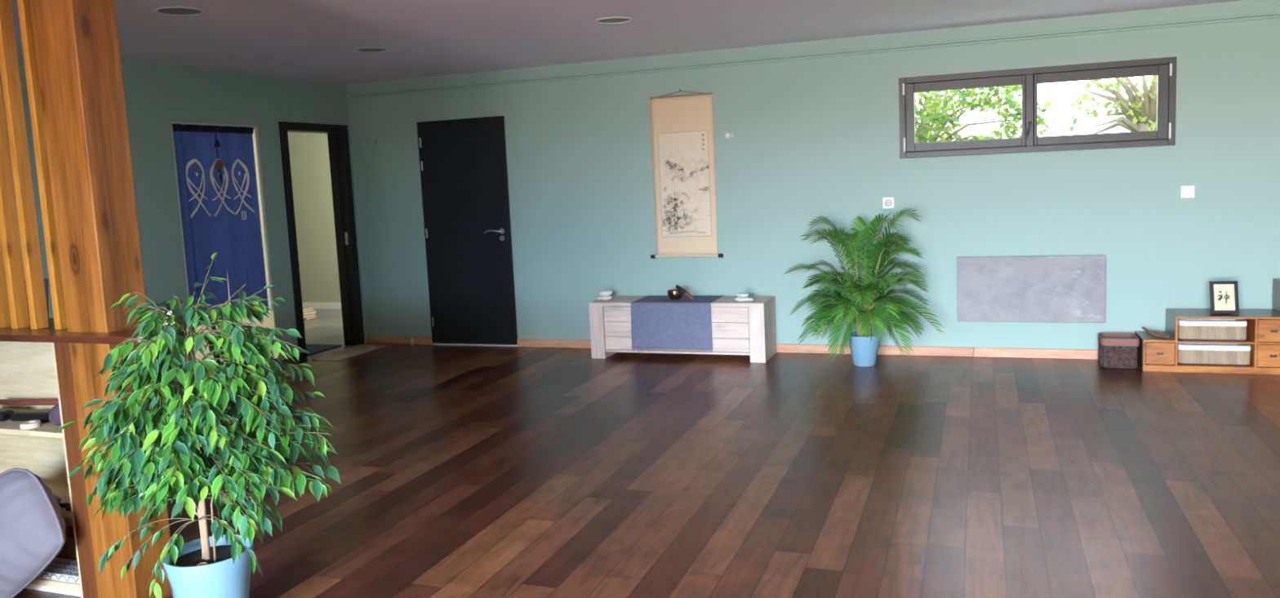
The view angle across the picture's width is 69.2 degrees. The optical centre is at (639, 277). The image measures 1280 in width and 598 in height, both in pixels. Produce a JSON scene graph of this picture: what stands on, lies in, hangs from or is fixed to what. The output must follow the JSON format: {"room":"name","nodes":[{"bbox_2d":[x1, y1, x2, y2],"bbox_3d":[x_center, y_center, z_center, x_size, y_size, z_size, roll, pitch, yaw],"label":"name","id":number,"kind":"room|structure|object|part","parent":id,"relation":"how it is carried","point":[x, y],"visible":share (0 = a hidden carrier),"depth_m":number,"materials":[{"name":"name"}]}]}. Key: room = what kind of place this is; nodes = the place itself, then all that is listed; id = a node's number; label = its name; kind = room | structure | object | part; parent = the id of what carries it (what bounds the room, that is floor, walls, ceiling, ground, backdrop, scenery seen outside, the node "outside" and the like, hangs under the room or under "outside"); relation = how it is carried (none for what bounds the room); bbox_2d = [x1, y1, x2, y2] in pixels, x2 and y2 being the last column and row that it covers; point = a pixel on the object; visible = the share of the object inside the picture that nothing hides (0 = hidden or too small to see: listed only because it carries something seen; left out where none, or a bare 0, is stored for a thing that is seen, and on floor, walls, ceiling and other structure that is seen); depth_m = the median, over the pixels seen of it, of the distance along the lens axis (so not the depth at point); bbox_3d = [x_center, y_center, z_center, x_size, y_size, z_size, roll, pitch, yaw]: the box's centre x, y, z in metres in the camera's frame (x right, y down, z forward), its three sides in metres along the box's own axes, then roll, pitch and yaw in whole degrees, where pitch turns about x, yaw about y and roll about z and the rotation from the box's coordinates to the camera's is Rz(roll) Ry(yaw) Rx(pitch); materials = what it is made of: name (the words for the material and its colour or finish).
{"room":"exercise studio","nodes":[
{"label":"exercise studio","id":0,"kind":"room"},
{"bbox_2d":[0,44,366,390],"bbox_3d":[-4.856,0.109,3.397,0.150,2.500,11.990,0,7,20],"label":"wall","id":1,"kind":"structure","parent":0,"point":[157,94],"depth_m":7.02,"materials":[{"name":"green paint"}]},
{"bbox_2d":[158,389,196,405],"bbox_3d":[-5.084,1.437,2.514,0.014,0.072,9.877,0,7,20],"label":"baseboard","id":2,"kind":"structure","parent":1,"relation":"attached to","point":[193,392],"depth_m":6.95,"materials":[{"name":"brown wood"}]},
{"bbox_2d":[214,129,223,183],"bbox_3d":[-3.331,-0.959,7.330,0.021,0.436,0.080,0,7,20],"label":"pendant","id":3,"kind":"object","parent":1,"relation":"hanging from","point":[219,164],"visible":1,"depth_m":7.32,"materials":[{"name":"black wood"}]},
{"bbox_2d":[172,124,268,325],"bbox_3d":[-3.328,-0.431,7.412,0.040,1.543,0.869,0,7,20],"label":"curtain","id":4,"kind":"object","parent":1,"relation":"hanging from","point":[224,219],"visible":0.88,"depth_m":7.38,"materials":[{"name":"fabric"}]},
{"bbox_3d":[-3.397,-0.396,7.215,0.039,1.523,0.425,0,7,20],"label":"curtain panel","id":5,"kind":"part","parent":4,"relation":"part of","materials":[{"name":"fabric"}]},
{"bbox_3d":[-3.371,-1.185,7.333,0.012,0.012,0.869,0,7,20],"label":"curtain rod","id":6,"kind":"part","parent":4,"relation":"part of","materials":[{"name":"black plastic"}]},
{"bbox_3d":[-3.261,-0.445,7.604,0.023,1.523,0.415,0,7,21],"label":"curtain panel","id":7,"kind":"part","parent":4,"relation":"part of","materials":[{"name":"fabric"}]},
{"bbox_2d":[170,121,278,365],"bbox_3d":[-3.367,-0.219,7.452,0.152,1.991,0.893,0,7,20],"label":"trim","id":8,"kind":"structure","parent":1,"relation":"attached to","point":[270,321],"depth_m":7.79,"materials":[{"name":"beige paint"}]},
{"bbox_2d":[280,355,300,364],"bbox_3d":[-3.047,0.741,8.069,0.014,0.072,0.252,0,7,20],"label":"baseboard","id":9,"kind":"structure","parent":1,"relation":"attached to","point":[290,360],"depth_m":8.09,"materials":[{"name":"brown wood"}]},
{"bbox_2d":[278,121,364,363],"bbox_3d":[-2.969,-0.340,8.531,0.176,2.112,0.914,0,7,20],"label":"door frame","id":10,"kind":"structure","parent":1,"relation":"in","point":[337,135],"depth_m":8.82,"materials":[{"name":"wood"}]},
{"bbox_3d":[-2.807,-0.367,8.866,0.030,0.120,0.004,0,7,20],"label":"strike plate","id":11,"kind":"part","parent":10,"relation":"part of","materials":[{"name":"metal"}]},
{"bbox_2d":[194,271,260,363],"bbox_3d":[-5.050,-0.454,8.669,3.845,2.500,0.080,0,7,20],"label":"wall partition","id":12,"kind":"structure","parent":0,"point":[198,355],"depth_m":8.33,"materials":[{"name":"beige paint"}]},
{"bbox_2d":[287,132,341,302],"bbox_3d":[-4.162,-0.733,10.866,4.300,2.500,2.010,0,7,20],"label":"wall","id":13,"kind":"structure","parent":0,"point":[309,162],"depth_m":11.77,"materials":[{"name":"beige paint"}]},
{"bbox_2d":[302,302,341,309],"bbox_3d":[-3.866,0.368,11.805,3.795,0.085,0.015,0,7,20],"label":"baseboard","id":14,"kind":"structure","parent":13,"relation":"attached to","point":[315,305],"depth_m":11.86,"materials":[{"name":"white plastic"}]},
{"bbox_2d":[11,0,1243,84],"bbox_3d":[-0.220,-1.203,1.533,9.855,0.080,11.990,0,7,20],"label":"ceiling","id":15,"kind":"structure","parent":0,"point":[315,40],"depth_m":6.17,"materials":[{"name":"white paint"}]},
{"bbox_2d":[153,6,204,15],"bbox_3d":[-2.476,-1.430,4.989,0.250,0.006,0.250,0,7,20],"label":"recessed light","id":16,"kind":"object","parent":15,"relation":"in","point":[171,11],"visible":1,"depth_m":4.99,"materials":[{"name":"white plastic"}]},
{"bbox_2d":[157,8,201,14],"bbox_3d":[-2.476,-1.431,4.989,0.214,0.002,0.214,-7,8,-38],"label":"diffuser","id":17,"kind":"object","parent":16,"relation":"attached to","point":[161,11],"depth_m":4.99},
{"bbox_2d":[354,47,388,52],"bbox_3d":[-1.937,-1.639,6.693,0.240,0.006,0.240,0,7,20],"label":"recessed light","id":18,"kind":"object","parent":15,"relation":"in","point":[362,49],"visible":1,"depth_m":6.69,"materials":[{"name":"white plastic"}]},
{"bbox_2d":[595,17,632,23],"bbox_3d":[-0.168,-1.637,5.916,0.240,0.006,0.240,0,7,20],"label":"recessed light","id":19,"kind":"object","parent":15,"relation":"in","point":[606,20],"visible":1,"depth_m":5.91,"materials":[{"name":"white plastic"}]},
{"bbox_2d":[598,17,629,22],"bbox_3d":[-0.168,-1.639,5.915,0.206,0.002,0.206,0,7,25],"label":"diffuser","id":20,"kind":"object","parent":19,"relation":"attached to","point":[602,20],"depth_m":5.92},
{"bbox_2d":[13,309,1279,597],"bbox_3d":[-1.617,1.225,3.696,14.000,0.080,14.500,0,7,20],"label":"floor","id":21,"kind":"structure","parent":0,"point":[464,471],"depth_m":4.51,"materials":[{"name":"brown wood"}]},
{"bbox_2d":[0,467,66,597],"bbox_3d":[-2.333,0.975,3.438,0.571,0.538,0.229,-1,6,17],"label":"floor cushion","id":22,"kind":"object","parent":21,"relation":"on","point":[33,525],"visible":1,"depth_m":3.33,"materials":[{"name":"grey fabric"}]},
{"bbox_2d":[0,341,97,597],"bbox_3d":[-2.549,0.712,3.765,1.170,1.010,0.308,0,7,20],"label":"shelf unit","id":23,"kind":"object","parent":21,"relation":"on","point":[29,371],"visible":0.26,"depth_m":3.82,"materials":[{"name":"brown wood"}]},
{"bbox_2d":[0,408,13,422],"bbox_3d":[-2.609,0.552,3.735,0.200,0.041,0.060,0,7,24],"label":"case","id":24,"kind":"object","parent":23,"relation":"on","point":[5,414],"visible":0.72,"depth_m":3.69,"materials":[{"name":"black plastic"}]},
{"bbox_2d":[0,399,58,405],"bbox_3d":[-2.385,0.504,3.735,0.622,0.054,0.028,0,7,22],"label":"stick","id":25,"kind":"object","parent":23,"relation":"on","point":[2,402],"visible":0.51,"depth_m":3.76,"materials":[{"name":"red wood"}]},
{"bbox_2d":[9,411,49,422],"bbox_3d":[-2.388,0.553,3.670,0.220,0.034,0.045,-1,6,12],"label":"glasses case","id":26,"kind":"object","parent":23,"relation":"on","point":[19,415],"visible":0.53,"depth_m":3.65,"materials":[{"name":"black plastic"}]},
{"bbox_2d":[19,420,40,429],"bbox_3d":[-2.348,0.570,3.573,0.068,0.019,0.068,0,7,20],"label":"tape roll","id":27,"kind":"object","parent":23,"relation":"on","point":[30,424],"visible":1,"depth_m":3.55,"materials":[{"name":"white plastic"}]},
{"bbox_3d":[-2.587,0.580,3.761,1.062,0.020,0.270,0,7,20],"label":"shelf","id":28,"kind":"part","parent":23,"relation":"part of","materials":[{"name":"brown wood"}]},
{"bbox_3d":[-2.531,0.696,3.911,1.062,1.010,0.020,0,7,20],"label":"panel","id":29,"kind":"part","parent":23,"relation":"part of","materials":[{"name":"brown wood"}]},
{"bbox_2d":[48,403,61,426],"bbox_3d":[-2.198,0.521,3.543,0.110,0.094,0.090,0,7,20],"label":"pouch","id":30,"kind":"object","parent":23,"relation":"on","point":[54,414],"visible":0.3,"depth_m":3.51,"materials":[{"name":"fabric"}]},
{"bbox_3d":[-2.560,1.172,3.825,1.062,0.025,0.270,0,7,20],"label":"shelf","id":31,"kind":"part","parent":23,"relation":"part of","materials":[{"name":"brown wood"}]},
{"bbox_2d":[52,493,61,502],"bbox_3d":[-2.444,0.854,3.710,0.451,0.044,0.049,1,7,30],"label":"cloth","id":32,"kind":"object","parent":23,"relation":"on","point":[56,498],"visible":0.16,"depth_m":3.59,"materials":[{"name":"fabric"}]},
{"bbox_3d":[-2.573,0.885,3.794,1.062,0.020,0.270,0,7,20],"label":"shelf","id":33,"kind":"part","parent":23,"relation":"part of","materials":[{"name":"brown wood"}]},
{"bbox_2d":[38,557,79,583],"bbox_3d":[-2.291,1.151,3.654,0.405,0.027,0.120,0,7,20],"label":"folded cloth","id":34,"kind":"object","parent":23,"relation":"on","point":[60,569],"visible":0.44,"depth_m":3.60,"materials":[{"name":"white fabric"}]},
{"bbox_2d":[57,502,71,507],"bbox_3d":[-2.206,0.874,3.548,0.152,0.020,0.019,-1,6,13],"label":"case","id":35,"kind":"object","parent":23,"relation":"on","point":[61,504],"visible":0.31,"depth_m":3.54,"materials":[{"name":"black plastic"}]},
{"bbox_2d":[56,526,76,560],"bbox_3d":[-2.354,1.095,3.794,0.630,0.114,0.090,0,7,20],"label":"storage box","id":36,"kind":"object","parent":23,"relation":"on","point":[68,550],"visible":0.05,"depth_m":3.73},
{"bbox_2d":[65,506,71,511],"bbox_3d":[-2.149,0.877,3.505,0.050,0.018,0.012,0,7,20],"label":"clip","id":37,"kind":"object","parent":23,"relation":"on","point":[68,508],"visible":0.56,"depth_m":3.50,"materials":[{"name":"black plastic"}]},
{"bbox_3d":[-2.037,0.710,3.571,0.076,1.010,0.298,0,7,20],"label":"panel","id":38,"kind":"part","parent":23,"relation":"part of","materials":[{"name":"brown wood"}]},
{"bbox_2d":[0,318,198,344],"bbox_3d":[-2.366,0.201,3.590,1.680,0.025,0.370,0,7,20],"label":"board","id":39,"kind":"object","parent":23,"relation":"on","point":[48,335],"visible":0.32,"depth_m":3.31,"materials":[{"name":"brown wood"}]},
{"bbox_2d":[0,234,11,328],"bbox_3d":[-2.487,-0.532,3.490,0.030,1.464,0.052,0,7,20],"label":"screen slat","id":40,"kind":"object","parent":39,"relation":"on","point":[5,317],"visible":0.96,"depth_m":3.56,"materials":[{"name":"brown wood"}]},
{"bbox_2d":[0,75,30,328],"bbox_3d":[-2.392,-0.532,3.455,0.030,1.464,0.052,0,7,20],"label":"screen slat","id":41,"kind":"object","parent":39,"relation":"on","point":[9,229],"visible":1,"depth_m":3.49,"materials":[{"name":"brown wood"}]},
{"bbox_2d":[0,0,48,329],"bbox_3d":[-2.297,-0.533,3.420,0.030,1.464,0.052,0,7,20],"label":"screen slat","id":42,"kind":"object","parent":39,"relation":"on","point":[9,63],"visible":1,"depth_m":3.42,"materials":[{"name":"brown wood"}]},
{"bbox_2d":[7,278,48,320],"bbox_3d":[-2.473,0.094,3.748,0.140,0.164,0.057,-5,6,-18],"label":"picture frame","id":43,"kind":"object","parent":39,"relation":"on","point":[46,280],"visible":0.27,"depth_m":3.77,"materials":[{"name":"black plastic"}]},
{"bbox_2d":[17,0,67,329],"bbox_3d":[-2.179,-0.534,3.377,0.030,1.464,0.052,0,7,20],"label":"screen slat","id":44,"kind":"object","parent":39,"relation":"on","point":[24,6],"visible":0.64,"depth_m":3.37,"materials":[{"name":"brown wood"}]},
{"bbox_2d":[163,311,174,325],"bbox_3d":[-1.775,0.151,3.420,0.094,0.055,0.051,0,7,20],"label":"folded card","id":45,"kind":"object","parent":39,"relation":"on","point":[168,313],"visible":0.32,"depth_m":3.42,"materials":[{"name":"white paper"}]},
{"bbox_2d":[30,0,171,597],"bbox_3d":[-1.963,-0.024,3.386,0.196,2.500,0.178,0,7,20],"label":"timber post","id":46,"kind":"object","parent":21,"relation":"on","point":[77,42],"visible":0.68,"depth_m":3.30,"materials":[{"name":"brown wood"}]},
{"bbox_2d":[55,252,340,597],"bbox_3d":[-1.440,0.574,3.083,0.986,1.328,0.694,2,8,35],"label":"potted ficus","id":47,"kind":"object","parent":21,"relation":"on","point":[220,565],"visible":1,"depth_m":2.93,"materials":[{"name":"plant"}]},
{"bbox_2d":[162,534,253,597],"bbox_3d":[-1.447,1.078,3.143,0.280,0.315,0.280,0,7,20],"label":"pot","id":48,"kind":"object","parent":47,"relation":"attached to","point":[199,571],"depth_m":3.05,"materials":[{"name":"blue ceramic"}]},
{"bbox_2d":[275,369,302,379],"bbox_3d":[-3.084,0.835,7.509,0.300,0.009,0.800,0,7,20],"label":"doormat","id":49,"kind":"object","parent":21,"relation":"on","point":[286,375],"visible":0.02,"depth_m":7.66,"materials":[{"name":"fabric"}]},
{"bbox_2d":[303,315,316,319],"bbox_3d":[-4.024,0.486,11.052,0.250,0.027,0.210,-1,6,13],"label":"book","id":50,"kind":"object","parent":21,"relation":"on","point":[313,317],"visible":0.36,"depth_m":11.00,"materials":[{"name":"beige paper"}]},
{"bbox_2d":[303,313,315,318],"bbox_3d":[-4.028,0.462,11.016,0.252,0.028,0.212,0,7,20],"label":"book","id":51,"kind":"object","parent":50,"relation":"on","point":[313,314],"visible":0.24,"depth_m":10.97,"materials":[{"name":"beige paper"}]},
{"bbox_2d":[302,311,316,315],"bbox_3d":[-4.026,0.429,11.048,0.250,0.029,0.210,0,7,26],"label":"book","id":52,"kind":"object","parent":51,"relation":"on","point":[312,312],"visible":0.33,"depth_m":10.99,"materials":[{"name":"beige paper"}]},
{"bbox_2d":[302,308,314,313],"bbox_3d":[-4.049,0.403,11.039,0.254,0.026,0.215,0,7,20],"label":"book","id":53,"kind":"object","parent":52,"relation":"on","point":[312,309],"visible":0.21,"depth_m":11.01,"materials":[{"name":"beige paper"}]},
{"bbox_2d":[302,306,312,311],"bbox_3d":[-4.054,0.381,11.025,0.250,0.022,0.210,-1,6,14],"label":"book","id":54,"kind":"object","parent":53,"relation":"on","point":[304,308],"visible":0.43,"depth_m":11.00,"materials":[{"name":"beige paper"}]},
{"bbox_2d":[306,344,342,355],"bbox_3d":[-3.221,0.705,8.771,0.455,0.012,0.670,0,7,20],"label":"doormat","id":55,"kind":"object","parent":21,"relation":"on","point":[312,349],"visible":0.29,"depth_m":8.89,"materials":[{"name":"black fabric"}]},
{"bbox_2d":[311,345,386,360],"bbox_3d":[-2.685,0.699,8.584,0.310,0.011,0.690,0,7,20],"label":"doormat","id":56,"kind":"object","parent":21,"relation":"on","point":[357,350],"visible":1,"depth_m":8.54,"materials":[{"name":"fabric"}]},
{"bbox_2d":[409,337,414,345],"bbox_3d":[-2.176,0.617,8.854,0.038,0.068,0.038,0,7,20],"label":"door stop","id":57,"kind":"object","parent":21,"relation":"on","point":[411,340],"visible":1,"depth_m":8.84,"materials":[{"name":"metal"}]},
{"bbox_2d":[588,296,776,363],"bbox_3d":[0.351,0.421,7.711,1.485,0.473,0.422,0,7,20],"label":"base cabinet","id":58,"kind":"object","parent":21,"relation":"on","point":[738,327],"visible":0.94,"depth_m":7.43,"materials":[{"name":"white wood"}]},
{"bbox_3d":[-0.287,0.439,7.947,0.123,0.444,0.422,0,7,20],"label":"panel","id":59,"kind":"part","parent":58,"relation":"part of","materials":[{"name":"grey wood"}]},
{"bbox_2d":[596,296,612,300],"bbox_3d":[-0.304,0.178,7.854,0.135,0.038,0.086,0,7,20],"label":"pebble","id":60,"kind":"object","parent":58,"relation":"on","point":[600,298],"visible":1,"depth_m":7.82,"materials":[{"name":"white stone"}]},
{"bbox_2d":[600,290,613,296],"bbox_3d":[-0.288,0.137,7.850,0.113,0.047,0.082,0,7,20],"label":"pebble","id":61,"kind":"object","parent":60,"relation":"on","point":[603,293],"visible":1,"depth_m":7.82,"materials":[{"name":"white stone"}]},
{"bbox_3d":[-0.009,0.305,7.626,0.613,0.122,0.024,0,7,20],"label":"drawer","id":62,"kind":"part","parent":58,"relation":"part of","materials":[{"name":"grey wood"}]},
{"bbox_3d":[-0.150,0.431,7.693,0.301,0.122,0.024,0,7,20],"label":"drawer","id":63,"kind":"part","parent":58,"relation":"part of","materials":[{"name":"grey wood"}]},
{"bbox_3d":[0.002,0.548,7.652,0.613,0.108,0.024,0,7,20],"label":"drawer","id":64,"kind":"part","parent":58,"relation":"part of","materials":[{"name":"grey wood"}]},
{"bbox_2d":[631,295,724,353],"bbox_3d":[0.318,0.387,7.710,0.695,0.408,0.439,0,7,20],"label":"table runner","id":65,"kind":"object","parent":58,"relation":"on","point":[657,322],"visible":0.97,"depth_m":7.52,"materials":[{"name":"blue fabric"}]},
{"bbox_2d":[667,288,683,300],"bbox_3d":[0.292,0.147,7.670,0.130,0.078,0.130,0,7,20],"label":"bowl","id":66,"kind":"object","parent":65,"relation":"on","point":[674,294],"visible":0.95,"depth_m":7.62,"materials":[{"name":"brown metal"}]},
{"bbox_2d":[675,284,693,299],"bbox_3d":[0.364,0.125,7.585,0.155,0.122,0.031,0,7,26],"label":"bowl striker","id":67,"kind":"object","parent":65,"relation":"on","point":[679,288],"visible":1,"depth_m":7.58,"materials":[{"name":"black wood"}]},
{"bbox_3d":[0.400,0.154,7.570,0.076,0.065,0.029,0,7,24],"label":"striker handle","id":68,"kind":"part","parent":67,"relation":"part of","materials":[{"name":"red wood"}]},
{"bbox_3d":[0.341,0.200,7.687,1.485,0.029,0.422,0,7,20],"label":"panel","id":69,"kind":"part","parent":58,"relation":"part of","materials":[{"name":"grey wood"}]},
{"bbox_3d":[0.580,0.544,7.440,0.613,0.108,0.024,0,7,20],"label":"drawer","id":70,"kind":"part","parent":58,"relation":"part of","materials":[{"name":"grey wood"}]},
{"bbox_3d":[0.569,0.301,7.413,0.613,0.122,0.024,0,7,20],"label":"drawer","id":71,"kind":"part","parent":58,"relation":"part of","materials":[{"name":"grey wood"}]},
{"bbox_3d":[0.720,0.425,7.374,0.303,0.122,0.024,0,7,20],"label":"drawer","id":72,"kind":"part","parent":58,"relation":"part of","materials":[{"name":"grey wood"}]},
{"bbox_2d":[734,297,753,302],"bbox_3d":[0.832,0.178,7.392,0.154,0.034,0.086,0,7,20],"label":"pebble","id":73,"kind":"object","parent":58,"relation":"on","point":[740,299],"visible":1,"depth_m":7.36,"materials":[{"name":"white stone"}]},
{"bbox_2d":[736,293,749,297],"bbox_3d":[0.819,0.144,7.394,0.106,0.036,0.068,0,7,20],"label":"pebble","id":74,"kind":"object","parent":73,"relation":"on","point":[739,295],"visible":1,"depth_m":7.37,"materials":[{"name":"white stone"}]},
{"bbox_3d":[0.991,0.431,7.478,0.124,0.444,0.422,0,7,20],"label":"panel","id":75,"kind":"part","parent":58,"relation":"part of","materials":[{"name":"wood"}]},
{"bbox_2d":[784,208,943,366],"bbox_3d":[1.616,0.084,6.971,1.011,1.183,0.985,-4,6,-11],"label":"potted palm","id":76,"kind":"object","parent":21,"relation":"on","point":[864,343],"visible":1,"depth_m":6.88,"materials":[{"name":"plant"}]},
{"bbox_2d":[848,331,880,366],"bbox_3d":[1.702,0.550,7.043,0.256,0.235,0.256,0,7,20],"label":"pot","id":77,"kind":"object","parent":76,"relation":"attached to","point":[864,352],"depth_m":6.96,"materials":[{"name":"blue ceramic"}]},
{"bbox_2d":[1097,333,1139,368],"bbox_3d":[3.415,0.525,6.624,0.244,0.215,0.243,0,7,20],"label":"woven basket","id":78,"kind":"object","parent":21,"relation":"on","point":[1115,350],"visible":1,"depth_m":6.53,"materials":[{"name":"wicker"}]},
{"bbox_2d":[1134,278,1279,374],"bbox_3d":[4.263,0.331,6.277,1.572,0.600,0.365,0,7,20],"label":"wooden cabinet","id":79,"kind":"object","parent":21,"relation":"on","point":[1155,353],"visible":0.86,"depth_m":6.30,"materials":[{"name":"orange wood"}]},
{"bbox_2d":[1141,327,1170,337],"bbox_3d":[3.657,0.386,6.522,0.129,0.051,0.225,-5,7,-20],"label":"tool","id":80,"kind":"object","parent":79,"relation":"on","point":[1154,333],"visible":1,"depth_m":6.53,"materials":[{"name":"brown wood"}]},
{"bbox_3d":[3.626,0.511,6.512,0.176,0.151,0.296,0,7,20],"label":"drawer","id":81,"kind":"part","parent":79,"relation":"part of","materials":[{"name":"orange wood"}]},
{"bbox_2d":[1177,319,1247,342],"bbox_3d":[3.927,0.349,6.409,0.406,0.135,0.304,0,7,20],"label":"bamboo basket","id":82,"kind":"object","parent":79,"relation":"on","point":[1189,330],"visible":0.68,"depth_m":6.28,"materials":[{"name":"beige wicker"}]},
{"bbox_2d":[1177,342,1250,366],"bbox_3d":[3.945,0.515,6.423,0.433,0.137,0.304,0,7,20],"label":"bamboo basket","id":83,"kind":"object","parent":79,"relation":"on","point":[1198,354],"visible":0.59,"depth_m":6.29,"materials":[{"name":"beige wicker"}]},
{"bbox_2d":[1208,280,1239,314],"bbox_3d":[3.983,0.138,6.329,0.169,0.221,0.106,0,7,20],"label":"frame","id":84,"kind":"object","parent":79,"relation":"on","point":[1224,295],"visible":1,"depth_m":6.31,"materials":[{"name":"black plastic"}]},
{"bbox_3d":[4.248,0.507,6.284,0.180,0.149,0.296,0,7,20],"label":"drawer","id":85,"kind":"part","parent":79,"relation":"part of","materials":[{"name":"orange wood"}]},
{"bbox_3d":[4.240,0.341,6.266,0.180,0.149,0.296,0,7,20],"label":"drawer","id":86,"kind":"part","parent":79,"relation":"part of","materials":[{"name":"orange wood"}]},
{"bbox_3d":[4.187,0.359,6.121,0.040,0.018,0.014,0,7,20],"label":"handle","id":87,"kind":"part","parent":79,"relation":"part of","materials":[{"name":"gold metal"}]},
{"bbox_2d":[346,0,1279,356],"bbox_3d":[1.941,-0.640,7.402,10.155,2.500,0.300,0,7,20],"label":"wall","id":88,"kind":"structure","parent":0,"point":[812,138],"depth_m":7.31,"materials":[{"name":"green paint"}]},
{"bbox_2d":[365,336,432,345],"bbox_3d":[-2.330,0.612,8.956,0.750,0.072,0.015,0,7,20],"label":"baseboard","id":89,"kind":"structure","parent":88,"relation":"attached to","point":[369,340],"depth_m":8.95,"materials":[{"name":"brown wood"}]},
{"bbox_2d":[417,115,517,344],"bbox_3d":[-1.602,-0.405,8.550,0.902,2.076,0.105,0,7,20],"label":"door","id":90,"kind":"structure","parent":88,"relation":"in","point":[464,171],"depth_m":8.55,"materials":[{"name":"black paint"}]},
{"bbox_3d":[-1.328,-0.414,8.423,0.192,0.052,0.058,0,7,20],"label":"handle","id":91,"kind":"part","parent":90,"relation":"part of","materials":[{"name":"metal"}]},
{"bbox_2d":[432,342,517,346],"bbox_3d":[-1.515,0.624,8.769,0.910,0.013,0.208,0,7,20],"label":"trim","id":92,"kind":"structure","parent":88,"relation":"attached to","point":[433,344],"depth_m":8.68,"materials":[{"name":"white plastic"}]},
{"bbox_2d":[648,88,723,258],"bbox_3d":[0.362,-0.861,7.772,0.634,1.410,0.038,0,7,20],"label":"scroll","id":93,"kind":"object","parent":88,"relation":"hanging from","point":[682,141],"visible":1,"depth_m":7.78,"materials":[{"name":"beige paper"}]},
{"bbox_3d":[0.343,-1.529,7.702,0.391,0.036,0.008,0,7,20],"label":"cord","id":94,"kind":"part","parent":93,"relation":"part of","materials":[{"name":"black fabric"}]},
{"bbox_2d":[657,129,711,237],"bbox_3d":[0.375,-0.776,7.783,0.439,0.880,0.007,0,7,20],"label":"painting","id":95,"kind":"object","parent":93,"relation":"attached to","point":[684,156],"depth_m":7.78},
{"bbox_3d":[0.673,-0.178,7.740,0.037,0.032,0.032,0,7,20],"label":"roller knob","id":96,"kind":"part","parent":93,"relation":"part of","materials":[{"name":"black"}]},
{"bbox_2d":[724,132,733,138],"bbox_3d":[0.723,-1.157,7.579,0.055,0.052,0.081,0,7,20],"label":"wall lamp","id":97,"kind":"object","parent":88,"relation":"attached to","point":[728,135],"visible":1,"depth_m":7.55,"materials":[{"name":"white plastic"}]},
{"bbox_2d":[516,338,1097,359],"bbox_3d":[2.722,0.579,7.099,8.195,0.072,0.015,0,7,20],"label":"baseboard","id":98,"kind":"structure","parent":88,"relation":"attached to","point":[780,348],"depth_m":7.25,"materials":[{"name":"brown wood"}]},
{"bbox_2d":[345,11,1279,98],"bbox_3d":[1.832,-1.746,7.126,9.855,0.038,0.030,0,7,20],"label":"trim","id":99,"kind":"structure","parent":88,"relation":"attached to","point":[1276,14],"depth_m":7.18,"materials":[{"name":"green paint"}]},
{"bbox_2d":[882,197,893,208],"bbox_3d":[1.938,-0.578,7.238,0.086,0.086,0.022,0,7,20],"label":"thermostat","id":100,"kind":"object","parent":88,"relation":"attached to","point":[887,202],"visible":1,"depth_m":7.23,"materials":[{"name":"white plastic"}]},
{"bbox_2d":[956,255,1106,323],"bbox_3d":[2.917,0.090,6.947,1.022,0.497,0.052,0,7,20],"label":"heater","id":101,"kind":"object","parent":88,"relation":"attached to","point":[1069,289],"visible":1,"depth_m":6.92,"materials":[{"name":"grey stone"}]},
{"bbox_2d":[898,56,1176,158],"bbox_3d":[2.878,-1.227,6.825,1.870,0.613,0.118,0,7,20],"label":"window","id":102,"kind":"structure","parent":88,"relation":"in","point":[1125,104],"depth_m":6.79,"materials":[{"name":"grey metal"}]},
{"bbox_3d":[2.444,-1.224,6.985,0.847,0.515,0.056,0,7,20],"label":"sash","id":103,"kind":"part","parent":102,"relation":"part of","materials":[{"name":"grey metal"}]},
{"bbox_3d":[2.464,-1.222,6.979,0.769,0.396,0.006,0,7,20],"label":"pane","id":104,"kind":"part","parent":102,"relation":"part of","materials":[{"name":"clear glass"}]},
{"bbox_3d":[2.863,-1.086,6.815,0.032,0.119,0.054,3,8,41],"label":"handle","id":105,"kind":"part","parent":102,"relation":"part of","materials":[{"name":"grey metal"}]},
{"bbox_3d":[3.284,-1.227,6.678,0.787,0.396,0.006,0,7,20],"label":"pane","id":106,"kind":"part","parent":102,"relation":"part of","materials":[{"name":"clear glass"}]},
{"bbox_3d":[3.303,-1.230,6.670,0.867,0.515,0.056,0,7,20],"label":"sash","id":107,"kind":"part","parent":102,"relation":"part of","materials":[{"name":"grey metal"}]},
{"bbox_2d":[1180,185,1195,198],"bbox_3d":[3.860,-0.600,6.535,0.086,0.086,0.013,0,7,20],"label":"light switch","id":108,"kind":"object","parent":88,"relation":"attached to","point":[1186,192],"visible":1,"depth_m":6.53,"materials":[{"name":"white plastic"}]}
]}

